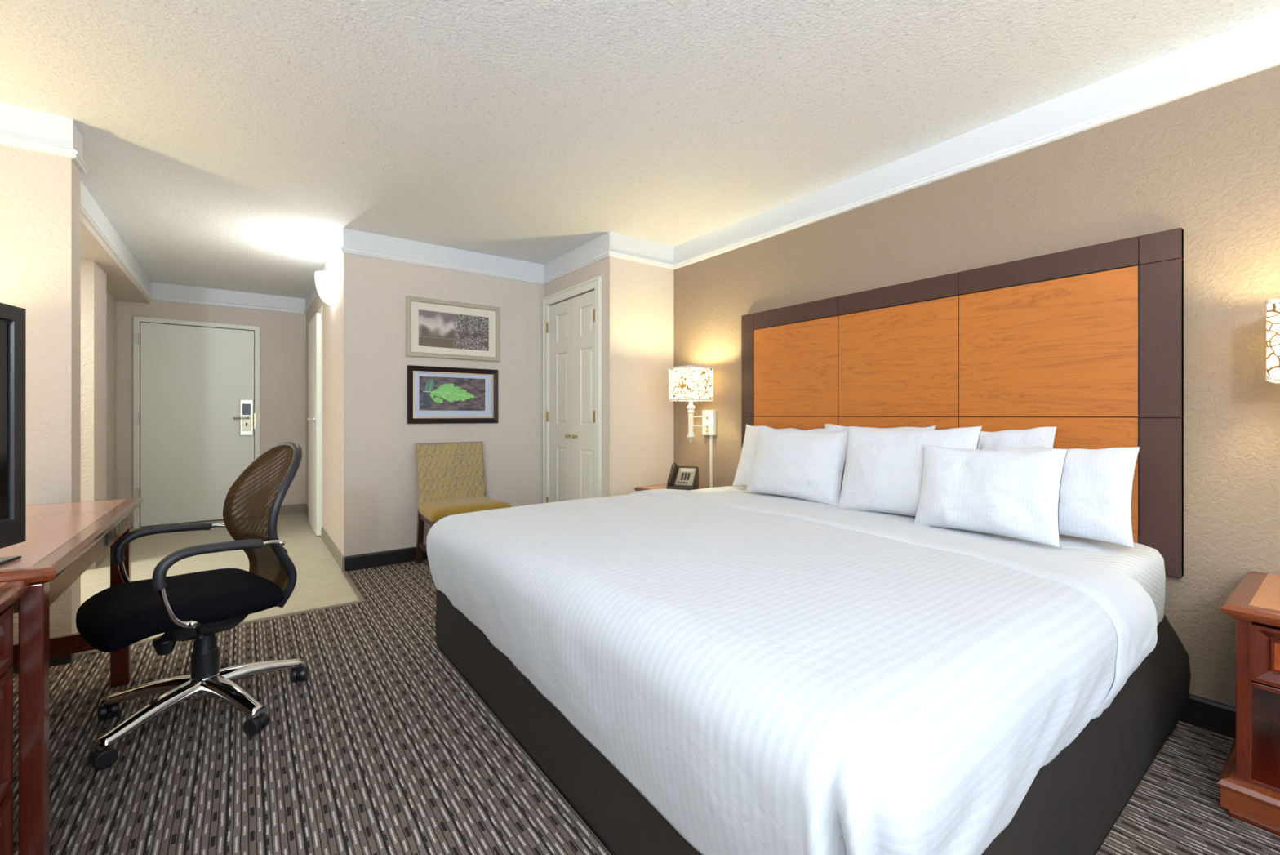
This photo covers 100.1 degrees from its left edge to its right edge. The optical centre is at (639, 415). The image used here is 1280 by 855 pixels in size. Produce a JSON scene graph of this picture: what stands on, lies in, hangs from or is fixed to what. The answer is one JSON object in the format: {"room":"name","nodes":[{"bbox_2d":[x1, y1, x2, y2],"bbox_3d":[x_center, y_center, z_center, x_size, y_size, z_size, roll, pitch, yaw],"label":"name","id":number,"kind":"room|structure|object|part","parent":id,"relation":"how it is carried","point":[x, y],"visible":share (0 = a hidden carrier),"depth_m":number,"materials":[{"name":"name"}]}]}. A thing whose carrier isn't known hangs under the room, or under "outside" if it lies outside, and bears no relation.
{"room":"hotel room","nodes":[
{"label":"hotel room","id":0,"kind":"room"},
{"bbox_2d":[0,144,80,643],"bbox_3d":[-3.282,-0.112,1.982,1.678,2.440,0.170,0,0,-36],"label":"wall","id":1,"kind":"structure","parent":0,"point":[40,193],"depth_m":2.37,"materials":[{"name":"beige paint"}]},
{"bbox_2d":[80,259,106,501],"bbox_3d":[-4.228,-0.004,3.938,0.382,2.223,0.440,0,0,-36],"label":"wall pier","id":2,"kind":"object","parent":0,"point":[93,278],"visible":0.29,"depth_m":3.87,"materials":[{"name":"beige paint"}]},
{"bbox_2d":[80,247,133,302],"bbox_3d":[-4.493,-1.140,3.414,1.433,0.050,3.572,0,0,-36],"label":"ceiling","id":3,"kind":"structure","parent":0,"point":[113,289],"depth_m":4.74,"materials":[{"name":"beige paint"}]},
{"bbox_2d":[106,291,116,499],"bbox_3d":[-4.795,-0.004,4.603,0.261,2.223,1.302,0,0,-36],"label":"wall","id":4,"kind":"structure","parent":0,"point":[111,303],"depth_m":5.00,"materials":[{"name":"beige paint"}]},
{"bbox_2d":[86,524,133,569],"bbox_3d":[-4.608,1.056,4.460,0.392,0.105,1.752,0,0,-36],"label":"baseboard","id":5,"kind":"structure","parent":4,"relation":"attached to","point":[105,554],"depth_m":3.99,"materials":[{"name":"brown plastic"}]},
{"bbox_2d":[80,213,150,303],"bbox_3d":[-3.869,-1.224,3.876,0.120,0.217,3.572,0,0,-36],"label":"wall header","id":6,"kind":"structure","parent":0,"point":[91,243],"depth_m":3.93,"materials":[{"name":"beige paint"}]},
{"bbox_2d":[116,299,306,527],"bbox_3d":[-4.963,-0.112,5.363,2.995,2.440,0.120,0,0,-36],"label":"wall","id":7,"kind":"structure","parent":0,"point":[282,335],"depth_m":5.90,"materials":[{"name":"beige paint"}]},
{"bbox_2d":[133,315,260,528],"bbox_3d":[-4.579,0.058,5.587,1.015,2.100,0.176,0,0,-36],"label":"door","id":8,"kind":"structure","parent":7,"relation":"in","point":[198,417],"depth_m":5.52,"materials":[{"name":"white paint"}]},
{"bbox_3d":[-4.265,0.027,5.744,0.140,0.021,0.056,0,0,-36],"label":"handle","id":9,"kind":"part","parent":8,"relation":"part of","materials":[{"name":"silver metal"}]},
{"bbox_3d":[-4.246,0.083,5.789,0.074,0.160,0.007,0,0,-36],"label":"thumb turn plate","id":10,"kind":"part","parent":8,"relation":"part of","materials":[{"name":"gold metal"}]},
{"bbox_3d":[-4.251,0.021,5.797,0.120,0.390,0.016,0,0,-36],"label":"lock plate","id":11,"kind":"part","parent":8,"relation":"part of","materials":[{"name":"silver metal"}]},
{"bbox_3d":[-4.192,0.058,5.839,0.012,0.170,0.022,0,0,-36],"label":"strike plate","id":12,"kind":"part","parent":8,"relation":"part of","materials":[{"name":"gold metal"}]},
{"bbox_2d":[278,502,308,517],"bbox_3d":[-3.801,1.056,5.748,0.429,0.105,0.642,0,0,-36],"label":"baseboard","id":13,"kind":"structure","parent":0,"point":[297,508],"depth_m":6.04,"materials":[{"name":"beige tile"}]},
{"bbox_2d":[306,257,341,551],"bbox_3d":[-2.950,-0.112,5.059,0.120,2.440,2.760,0,0,-36],"label":"wall","id":14,"kind":"structure","parent":0,"point":[331,314],"depth_m":4.38,"materials":[{"name":"beige paint"}]},
{"bbox_2d":[306,306,322,536],"bbox_3d":[-3.124,0.058,5.217,0.232,2.100,0.905,0,0,-36],"label":"door","id":15,"kind":"structure","parent":14,"relation":"in","point":[315,326],"depth_m":4.91,"materials":[{"name":"white paint"}]},
{"bbox_3d":[-3.042,0.033,4.964,0.064,0.053,0.150,0,0,-36],"label":"handle","id":16,"kind":"part","parent":15,"relation":"part of","materials":[{"name":"silver metal"}]},
{"bbox_3d":[-2.936,0.033,4.904,0.032,0.130,0.006,0,0,-36],"label":"latch plate","id":17,"kind":"part","parent":15,"relation":"part of","materials":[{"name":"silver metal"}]},
{"bbox_3d":[-3.100,0.058,5.250,0.114,2.100,0.880,0,0,-36],"label":"frame","id":18,"kind":"part","parent":15,"relation":"part of","materials":[{"name":"white paint"}]},
{"bbox_2d":[315,270,336,305],"bbox_3d":[-2.467,-0.989,4.195,0.130,0.237,0.274,0,0,-36],"label":"wall sconce","id":19,"kind":"object","parent":14,"relation":"attached to","point":[326,281],"visible":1,"depth_m":4.12,"materials":[{"name":"white glass"}]},
{"bbox_2d":[321,526,343,570],"bbox_3d":[-2.491,1.056,4.328,0.010,0.105,1.278,0,0,-36],"label":"baseboard","id":20,"kind":"structure","parent":14,"relation":"attached to","point":[335,553],"depth_m":4.20,"materials":[{"name":"beige tile"}]},
{"bbox_2d":[341,253,544,570],"bbox_3d":[-1.473,-0.112,4.360,1.665,2.440,0.120,0,0,-36],"label":"wall","id":21,"kind":"structure","parent":0,"point":[380,506],"depth_m":4.05,"materials":[{"name":"beige paint"}]},
{"bbox_2d":[344,546,427,570],"bbox_3d":[-1.471,1.056,4.277,1.561,0.105,0.016,0,0,-36],"label":"baseboard","id":22,"kind":"structure","parent":21,"relation":"attached to","point":[368,560],"depth_m":3.95,"materials":[{"name":"black plastic"}]},
{"bbox_2d":[406,364,497,423],"bbox_3d":[-1.473,-0.160,4.269,0.712,0.442,0.028,0,0,-36],"label":"framed picture","id":23,"kind":"object","parent":21,"relation":"attached to","point":[434,394],"visible":1,"depth_m":4.25,"materials":[{"name":"black wood"}]},
{"bbox_2d":[419,376,484,410],"bbox_3d":[-1.483,-0.171,4.263,0.517,0.262,0.002,0,0,-36],"label":"print","id":24,"kind":"object","parent":23,"relation":"attached to","point":[436,393],"depth_m":4.26,"materials":[{"name":"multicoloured paper"}]},
{"bbox_2d":[405,295,499,361],"bbox_3d":[-1.471,-0.676,4.270,0.733,0.455,0.028,0,0,-36],"label":"framed picture","id":25,"kind":"object","parent":21,"relation":"attached to","point":[434,328],"visible":1,"depth_m":4.25,"materials":[{"name":"beige"}]},
{"bbox_2d":[418,309,488,351],"bbox_3d":[-1.472,-0.672,4.269,0.552,0.276,0.001,0,0,-36],"label":"print","id":26,"kind":"object","parent":25,"relation":"attached to","point":[444,330],"depth_m":4.26},
{"bbox_2d":[544,256,621,497],"bbox_3d":[-0.494,-0.112,4.352,0.100,2.440,1.058,0,0,-36],"label":"wall","id":27,"kind":"structure","parent":0,"point":[609,268],"depth_m":3.93,"materials":[{"name":"beige paint"}]},
{"bbox_2d":[542,275,601,502],"bbox_3d":[-0.561,0.037,4.361,0.077,2.142,0.931,0,0,-36],"label":"door","id":28,"kind":"structure","parent":27,"relation":"in","point":[572,315],"depth_m":4.34,"materials":[{"name":"white paint"}]},
{"bbox_2d":[0,0,1279,298],"bbox_3d":[-0.962,-1.372,1.778,5.166,0.080,10.642,0,0,-36],"label":"ceiling","id":29,"kind":"structure","parent":0,"point":[228,144],"depth_m":2.25,"materials":[{"name":"white paint"}]},
{"bbox_2d":[9,512,1279,854],"bbox_3d":[-0.962,1.137,1.778,5.166,0.061,10.643,0,0,-36],"label":"floor","id":30,"kind":"structure","parent":0,"point":[384,747],"depth_m":1.74,"materials":[{"name":"carpet"}]},
{"bbox_2d":[0,579,28,854],"bbox_3d":[-1.429,0.738,0.441,1.016,0.741,1.167,0,0,-36],"label":"dresser","id":31,"kind":"object","parent":30,"relation":"on","point":[10,591],"visible":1,"depth_m":1.16,"materials":[{"name":"brown wood"}]},
{"bbox_3d":[-1.226,0.946,0.957,0.017,0.255,0.547,0,0,-36],"label":"drawer","id":32,"kind":"part","parent":31,"relation":"part of","materials":[{"name":"brown wood"}]},
{"bbox_3d":[-1.226,0.680,0.957,0.017,0.255,0.547,0,0,-36],"label":"drawer","id":33,"kind":"part","parent":31,"relation":"part of","materials":[{"name":"brown wood"}]},
{"bbox_3d":[-1.226,0.480,0.957,0.017,0.125,0.547,0,0,-36],"label":"drawer","id":34,"kind":"part","parent":31,"relation":"part of","materials":[{"name":"brown wood"}]},
{"bbox_2d":[0,302,26,564],"bbox_3d":[-1.427,0.051,0.886,0.152,0.631,0.900,0,0,-20],"label":"television","id":35,"kind":"object","parent":31,"relation":"on","point":[12,318],"visible":1,"depth_m":1.29,"materials":[{"name":"black plastic"}]},
{"bbox_2d":[0,497,142,854],"bbox_3d":[-2.156,0.728,1.452,1.049,0.761,1.318,0,0,-36],"label":"desk","id":36,"kind":"object","parent":30,"relation":"on","point":[64,540],"visible":0.84,"depth_m":1.26,"materials":[{"name":"brown wood"}]},
{"bbox_3d":[-1.393,0.746,1.234,0.039,0.725,0.050,0,0,-36],"label":"leg","id":37,"kind":"part","parent":36,"relation":"part of","materials":[{"name":"brown wood"}]},
{"bbox_3d":[-2.528,0.906,1.934,0.894,0.073,0.025,0,0,-36],"label":"foot rail","id":38,"kind":"part","parent":36,"relation":"part of","materials":[{"name":"brown wood"}]},
{"bbox_3d":[-2.147,0.746,2.218,0.056,0.725,0.050,0,0,-36],"label":"leg","id":39,"kind":"part","parent":36,"relation":"part of","materials":[{"name":"brown wood"}]},
{"bbox_2d":[75,441,309,769],"bbox_3d":[-1.613,0.609,2.012,0.661,0.998,0.668,0,0,36],"label":"office chair","id":40,"kind":"object","parent":30,"relation":"on","point":[198,606],"visible":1,"depth_m":1.95,"materials":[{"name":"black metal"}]},
{"bbox_3d":[-1.797,1.008,1.981,0.305,0.081,0.078,0,0,-8],"label":"leg","id":41,"kind":"part","parent":40,"relation":"part of","materials":[{"name":"silver metal"}]},
{"bbox_3d":[-1.668,1.008,1.834,0.078,0.081,0.315,0,0,14],"label":"leg","id":42,"kind":"part","parent":40,"relation":"part of","materials":[{"name":"silver metal"}]},
{"bbox_3d":[-1.686,0.801,1.923,0.067,0.090,0.093,0,0,36],"label":"tension knob","id":43,"kind":"part","parent":40,"relation":"part of","materials":[{"name":"black plastic"}]},
{"bbox_2d":[75,568,284,652],"bbox_3d":[-1.665,0.672,1.953,0.490,0.120,0.512,0,0,36],"label":"seat cushion","id":44,"kind":"object","parent":40,"relation":"on","point":[118,616],"depth_m":1.83,"materials":[{"name":"black fabric"}]},
{"bbox_3d":[-1.556,0.760,1.890,0.154,0.026,0.020,0,0,44],"label":"lever","id":45,"kind":"part","parent":40,"relation":"part of","materials":[{"name":"black plastic"}]},
{"bbox_3d":[-1.719,1.008,2.152,0.078,0.081,0.305,0,0,-32],"label":"leg","id":46,"kind":"part","parent":40,"relation":"part of","materials":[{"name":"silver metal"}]},
{"bbox_3d":[-1.468,1.008,1.937,0.305,0.081,0.078,0,0,24],"label":"leg","id":47,"kind":"part","parent":40,"relation":"part of","materials":[{"name":"silver metal"}]},
{"bbox_3d":[-1.523,1.008,2.143,0.083,0.081,0.309,0,0,36],"label":"leg","id":48,"kind":"part","parent":40,"relation":"part of","materials":[{"name":"silver metal"}]},
{"bbox_2d":[79,570,366,654],"bbox_3d":[-2.349,1.104,3.151,1.213,0.005,0.784,0,0,-36],"label":"trim","id":49,"kind":"structure","parent":30,"relation":"on","point":[361,598],"depth_m":3.05,"materials":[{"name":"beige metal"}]},
{"bbox_2d":[414,441,511,563],"bbox_3d":[-1.318,0.658,3.969,0.578,0.900,0.550,0,0,-36],"label":"chair","id":50,"kind":"object","parent":30,"relation":"on","point":[451,477],"visible":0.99,"depth_m":4.04,"materials":[{"name":"yellow fabric"}]},
{"bbox_3d":[-1.641,0.898,4.007,0.042,0.420,0.105,0,0,-36],"label":"leg","id":51,"kind":"part","parent":50,"relation":"part of","materials":[{"name":"brown wood"}]},
{"bbox_3d":[-1.299,0.742,3.952,0.510,0.043,0.440,0,0,-36],"label":"seat frame","id":52,"kind":"part","parent":50,"relation":"part of","materials":[{"name":"brown wood"}]},
{"bbox_3d":[-1.450,0.438,4.138,0.527,0.460,0.113,0,0,-36],"label":"backrest","id":53,"kind":"part","parent":50,"relation":"part of","materials":[{"name":"yellow fabric"}]},
{"bbox_3d":[-1.292,0.674,3.935,0.578,0.097,0.465,0,0,-36],"label":"seat","id":54,"kind":"part","parent":50,"relation":"part of","materials":[{"name":"yellow fabric"}]},
{"bbox_2d":[634,484,707,490],"bbox_3d":[0.258,0.815,3.890,0.417,0.586,0.460,0,0,-36],"label":"nightstand","id":55,"kind":"object","parent":30,"relation":"on","point":[660,486],"visible":0.03,"depth_m":3.92,"materials":[{"name":"brown wood"}]},
{"bbox_2d":[666,462,702,489],"bbox_3d":[0.319,0.427,3.755,0.229,0.190,0.236,0,0,22],"label":"telephone","id":56,"kind":"object","parent":55,"relation":"on","point":[680,477],"visible":0.79,"depth_m":3.73,"materials":[{"name":"black plastic"}]},
{"bbox_2d":[435,485,1191,854],"bbox_3d":[0.472,0.769,2.257,1.957,0.679,2.343,0,0,-36],"label":"bed","id":57,"kind":"object","parent":30,"relation":"on","point":[1073,801],"visible":0.29,"depth_m":1.56,"materials":[{"name":"grey fabric"}]},
{"bbox_2d":[426,493,1116,854],"bbox_3d":[0.177,0.641,2.013,1.365,0.430,2.308,0,0,-36],"label":"duvet","id":58,"kind":"object","parent":57,"relation":"on","point":[768,683],"visible":0.93,"depth_m":1.14,"materials":[{"name":"fabric"}]},
{"bbox_2d":[732,423,826,486],"bbox_3d":[0.824,0.261,3.221,0.174,0.413,0.632,0,0,-36],"label":"pillow","id":59,"kind":"object","parent":57,"relation":"on","point":[743,472],"visible":0.23,"depth_m":3.36,"materials":[{"name":"fabric"}]},
{"bbox_2d":[746,426,847,505],"bbox_3d":[0.854,0.264,2.944,0.185,0.398,0.628,0,0,-36],"label":"pillow","id":60,"kind":"object","parent":57,"relation":"on","point":[807,464],"visible":0.95,"depth_m":2.85,"materials":[{"name":"fabric"}]},
{"bbox_2d":[825,423,935,431],"bbox_3d":[1.187,0.253,2.768,0.163,0.412,0.600,0,0,-36],"label":"pillow","id":61,"kind":"object","parent":57,"relation":"on","point":[830,427],"visible":0.11,"depth_m":2.83,"materials":[{"name":"fabric"}]},
{"bbox_2d":[630,488,1157,719],"bbox_3d":[0.636,0.596,2.357,0.445,0.364,2.327,0,0,-36],"label":"sheet","id":62,"kind":"object","parent":57,"relation":"on","point":[1131,611],"visible":0.85,"depth_m":1.58,"materials":[{"name":"white fabric"}]},
{"bbox_3d":[0.957,0.473,2.604,0.735,0.088,2.113,0,0,-36],"label":"mattress","id":63,"kind":"part","parent":57,"relation":"part of","materials":[{"name":"white fabric"}]},
{"bbox_2d":[837,426,982,516],"bbox_3d":[1.189,0.253,2.427,0.188,0.420,0.618,0,0,-36],"label":"pillow","id":64,"kind":"object","parent":57,"relation":"on","point":[883,469],"visible":0.63,"depth_m":2.42,"materials":[{"name":"fabric"}]},
{"bbox_3d":[0.503,0.641,2.262,1.898,0.339,2.200,0,0,-36],"label":"mattress","id":65,"kind":"part","parent":57,"relation":"part of","materials":[{"name":"white fabric"}]},
{"bbox_2d":[913,444,1067,547],"bbox_3d":[1.324,0.289,2.067,0.174,0.341,0.503,0,0,-36],"label":"pillow","id":66,"kind":"object","parent":57,"relation":"on","point":[1015,494],"visible":0.99,"depth_m":1.99,"materials":[{"name":"fabric"}]},
{"bbox_2d":[977,426,1056,449],"bbox_3d":[1.496,0.256,2.374,0.131,0.422,0.572,0,0,-36],"label":"pillow","id":67,"kind":"object","parent":57,"relation":"on","point":[1040,436],"visible":0.14,"depth_m":2.25,"materials":[{"name":"fabric"}]},
{"bbox_2d":[981,443,1139,547],"bbox_3d":[1.583,0.287,2.078,0.180,0.353,0.517,0,0,-36],"label":"pillow","id":68,"kind":"object","parent":57,"relation":"on","point":[1096,486],"visible":0.45,"depth_m":1.93,"materials":[{"name":"fabric"}]},
{"bbox_2d":[1217,571,1279,835],"bbox_3d":[1.994,0.815,1.435,0.542,0.586,0.557,0,0,-36],"label":"nightstand","id":69,"kind":"object","parent":30,"relation":"on","point":[1248,781],"visible":1,"depth_m":1.48,"materials":[{"name":"brown wood"}]},
{"bbox_3d":[1.992,1.098,1.433,0.528,0.020,0.521,0,0,-36],"label":"moulding","id":70,"kind":"part","parent":69,"relation":"part of","materials":[{"name":"brown wood"}]},
{"bbox_3d":[1.920,0.646,1.380,0.300,0.153,0.441,0,0,-36],"label":"drawer","id":71,"kind":"part","parent":69,"relation":"part of","materials":[{"name":"brown wood"}]},
{"bbox_2d":[621,258,673,494],"bbox_3d":[0.037,-0.112,4.161,0.526,2.440,0.120,0,0,-36],"label":"wall","id":72,"kind":"structure","parent":0,"point":[646,290],"depth_m":4.09,"materials":[{"name":"beige paint"}]},
{"bbox_2d":[673,65,1279,706],"bbox_3d":[2.202,-0.112,1.742,0.120,2.440,6.584,0,0,-36],"label":"wall","id":73,"kind":"structure","parent":0,"point":[1206,164],"depth_m":1.98,"materials":[{"name":"beige paint"}]},
{"bbox_2d":[0,10,1279,314],"bbox_3d":[-0.648,-1.260,2.009,4.146,0.143,10.402,0,0,-36],"label":"trim","id":74,"kind":"structure","parent":73,"relation":"attached to","point":[1259,37],"depth_m":2.71,"materials":[{"name":"white paint"}]},
{"bbox_2d":[668,364,715,487],"bbox_3d":[0.399,0.331,3.801,0.332,1.341,0.231,0,0,-36],"label":"wall lamp","id":75,"kind":"object","parent":73,"relation":"attached to","point":[691,383],"visible":0.95,"depth_m":3.72,"materials":[{"name":"beige metal"}]},
{"bbox_3d":[0.358,0.044,3.772,0.060,0.304,0.060,0,0,-36],"label":"turned stem","id":76,"kind":"part","parent":75,"relation":"part of","materials":[{"name":"beige metal"}]},
{"bbox_3d":[0.358,-0.222,3.772,0.228,0.236,0.228,0,0,-36],"label":"lamp shade","id":77,"kind":"part","parent":75,"relation":"part of","materials":[{"name":"white fabric"}]},
{"bbox_3d":[0.358,-0.333,3.772,0.231,0.014,0.231,0,0,-36],"label":"shade trim","id":78,"kind":"part","parent":75,"relation":"part of","materials":[{"name":"beige fabric"}]},
{"bbox_3d":[0.358,-0.111,3.772,0.231,0.014,0.231,0,0,-36],"label":"shade trim","id":79,"kind":"part","parent":75,"relation":"part of","materials":[{"name":"beige fabric"}]},
{"bbox_3d":[0.422,0.041,3.840,0.189,0.075,0.020,0,0,-44],"label":"swing arm","id":80,"kind":"part","parent":75,"relation":"part of","materials":[{"name":"beige metal"}]},
{"bbox_3d":[0.505,0.051,3.911,0.030,0.183,0.116,0,0,-36],"label":"wall plate","id":81,"kind":"part","parent":75,"relation":"part of","materials":[{"name":"beige metal"}]},
{"bbox_3d":[0.519,0.572,3.905,0.014,0.858,0.018,0,0,-36],"label":"cord","id":82,"kind":"part","parent":75,"relation":"part of","materials":[{"name":"beige metal"}]},
{"bbox_2d":[741,227,1183,577],"bbox_3d":[1.329,-0.046,2.784,0.043,1.256,2.111,0,0,-36],"label":"headboard","id":83,"kind":"object","parent":73,"relation":"attached to","point":[1086,343],"visible":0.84,"depth_m":2.33,"materials":[{"name":"brown wood"}]},
{"bbox_3d":[0.938,-0.621,3.290,0.016,0.106,0.623,0,0,-36],"label":"rail","id":84,"kind":"part","parent":83,"relation":"part of","materials":[{"name":"brown laminate"}]},
{"bbox_3d":[0.940,-0.280,3.291,0.012,0.568,0.621,0,0,-36],"label":"wood panel","id":85,"kind":"part","parent":83,"relation":"part of","materials":[{"name":"brown wood"}]},
{"bbox_3d":[0.940,0.293,3.291,0.012,0.570,0.621,0,0,-36],"label":"wood panel","id":86,"kind":"part","parent":83,"relation":"part of","materials":[{"name":"brown wood"}]},
{"bbox_3d":[1.313,-0.621,2.783,0.016,0.106,0.634,0,0,-36],"label":"rail","id":87,"kind":"part","parent":83,"relation":"part of","materials":[{"name":"brown laminate"}]},
{"bbox_3d":[1.315,-0.280,2.784,0.012,0.568,0.632,0,0,-36],"label":"wood panel","id":88,"kind":"part","parent":83,"relation":"part of","materials":[{"name":"brown wood"}]},
{"bbox_3d":[1.315,0.293,2.784,0.012,0.570,0.632,0,0,-36],"label":"wood panel","id":89,"kind":"part","parent":83,"relation":"part of","materials":[{"name":"brown wood"}]},
{"bbox_3d":[1.690,-0.621,2.273,0.016,0.106,0.630,0,0,-36],"label":"rail","id":90,"kind":"part","parent":83,"relation":"part of","materials":[{"name":"brown laminate"}]},
{"bbox_3d":[1.692,-0.280,2.274,0.012,0.568,0.628,0,0,-36],"label":"wood panel","id":91,"kind":"part","parent":83,"relation":"part of","materials":[{"name":"brown wood"}]},
{"bbox_3d":[1.692,0.293,2.274,0.012,0.570,0.628,0,0,-36],"label":"wood panel","id":92,"kind":"part","parent":83,"relation":"part of","materials":[{"name":"brown wood"}]},
{"bbox_2d":[1178,693,1235,737],"bbox_3d":[1.908,1.056,1.520,0.616,0.105,6.575,0,0,-36],"label":"baseboard","id":93,"kind":"structure","parent":73,"relation":"attached to","point":[1217,717],"depth_m":1.89,"materials":[{"name":"black plastic"}]},
{"bbox_2d":[1265,297,1279,382],"bbox_3d":[2.039,0.331,1.582,0.332,1.341,0.231,0,0,-36],"label":"wall lamp","id":94,"kind":"object","parent":73,"relation":"attached to","point":[1273,305],"visible":1,"depth_m":1.56,"materials":[{"name":"beige fabric"}]},
{"bbox_3d":[1.999,-0.333,1.552,0.231,0.014,0.231,0,0,-36],"label":"shade trim","id":95,"kind":"part","parent":94,"relation":"part of","materials":[{"name":"beige"}]},
{"bbox_3d":[1.999,-0.111,1.552,0.231,0.014,0.231,0,0,-36],"label":"shade trim","id":96,"kind":"part","parent":94,"relation":"part of","materials":[{"name":"beige fabric"}]},
{"bbox_3d":[-1.251,-0.112,-0.763,0.120,2.440,6.660,0,0,-36],"label":"wall","id":97,"kind":"structure","parent":0,"visible":0},
{"bbox_2d":[8,631,79,673],"bbox_3d":[-0.937,1.056,-0.425,0.788,0.105,6.830,0,0,-36],"label":"baseboard","id":98,"kind":"structure","parent":97,"relation":"attached to","point":[64,659],"depth_m":2.38,"materials":[{"name":"black plastic"}]}
]}

